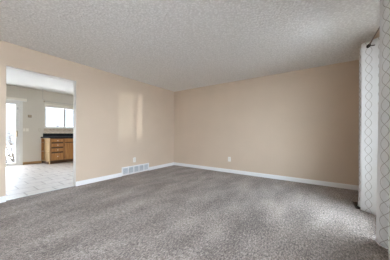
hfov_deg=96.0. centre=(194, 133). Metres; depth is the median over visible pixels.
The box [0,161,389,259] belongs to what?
floor
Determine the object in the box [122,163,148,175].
air vent
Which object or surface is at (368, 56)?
curtain
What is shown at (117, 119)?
wall
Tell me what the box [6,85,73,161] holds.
wall
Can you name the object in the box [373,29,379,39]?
wall
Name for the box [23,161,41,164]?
baseboard
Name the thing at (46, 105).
window blind
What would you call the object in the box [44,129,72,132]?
trim
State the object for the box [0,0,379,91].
ceiling
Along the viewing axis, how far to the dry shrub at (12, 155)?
7.12 m
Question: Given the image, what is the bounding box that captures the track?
[6,97,27,101]
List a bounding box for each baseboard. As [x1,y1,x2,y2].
[0,162,173,202]
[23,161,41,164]
[174,162,358,190]
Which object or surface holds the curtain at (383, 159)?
hanging from the curtain rod
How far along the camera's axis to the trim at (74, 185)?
3.02 m
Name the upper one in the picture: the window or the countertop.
the window
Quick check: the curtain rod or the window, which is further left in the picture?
the window
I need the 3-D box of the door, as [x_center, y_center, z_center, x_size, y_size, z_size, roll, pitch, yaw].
[-6.142,-0.007,5.090,0.172,2.070,1.650,0,0,35]
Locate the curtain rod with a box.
[368,26,379,46]
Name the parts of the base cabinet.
drawer, drawer, drawer, drawer, door, raised panel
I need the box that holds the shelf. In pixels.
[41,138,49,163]
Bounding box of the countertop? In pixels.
[41,133,72,137]
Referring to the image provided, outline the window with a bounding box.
[45,107,72,127]
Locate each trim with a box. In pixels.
[6,185,74,200]
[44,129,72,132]
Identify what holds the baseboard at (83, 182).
attached to the wall at (117, 119)
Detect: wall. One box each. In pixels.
[0,40,173,196]
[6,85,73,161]
[174,60,358,185]
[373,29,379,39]
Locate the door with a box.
[6,100,22,166]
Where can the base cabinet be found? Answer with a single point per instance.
(61, 149)
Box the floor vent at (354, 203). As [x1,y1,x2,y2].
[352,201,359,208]
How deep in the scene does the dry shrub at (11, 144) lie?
8.43 m
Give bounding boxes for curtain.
[358,37,379,214]
[376,0,389,258]
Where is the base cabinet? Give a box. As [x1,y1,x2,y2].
[50,138,72,163]
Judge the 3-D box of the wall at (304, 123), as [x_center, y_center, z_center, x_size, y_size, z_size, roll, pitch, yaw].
[1.232,-0.106,4.607,4.845,2.560,0.120,0,0,35]
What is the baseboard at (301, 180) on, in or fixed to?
attached to the wall at (304, 123)
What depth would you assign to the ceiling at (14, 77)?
5.18 m
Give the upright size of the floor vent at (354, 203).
0.012 m
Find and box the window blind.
[44,104,73,109]
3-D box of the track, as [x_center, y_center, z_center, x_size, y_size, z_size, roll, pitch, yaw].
[-6.065,-1.091,5.040,0.086,0.095,1.850,0,0,35]
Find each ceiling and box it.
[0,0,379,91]
[6,68,73,94]
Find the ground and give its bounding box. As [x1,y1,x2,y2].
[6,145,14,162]
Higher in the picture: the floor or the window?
the window

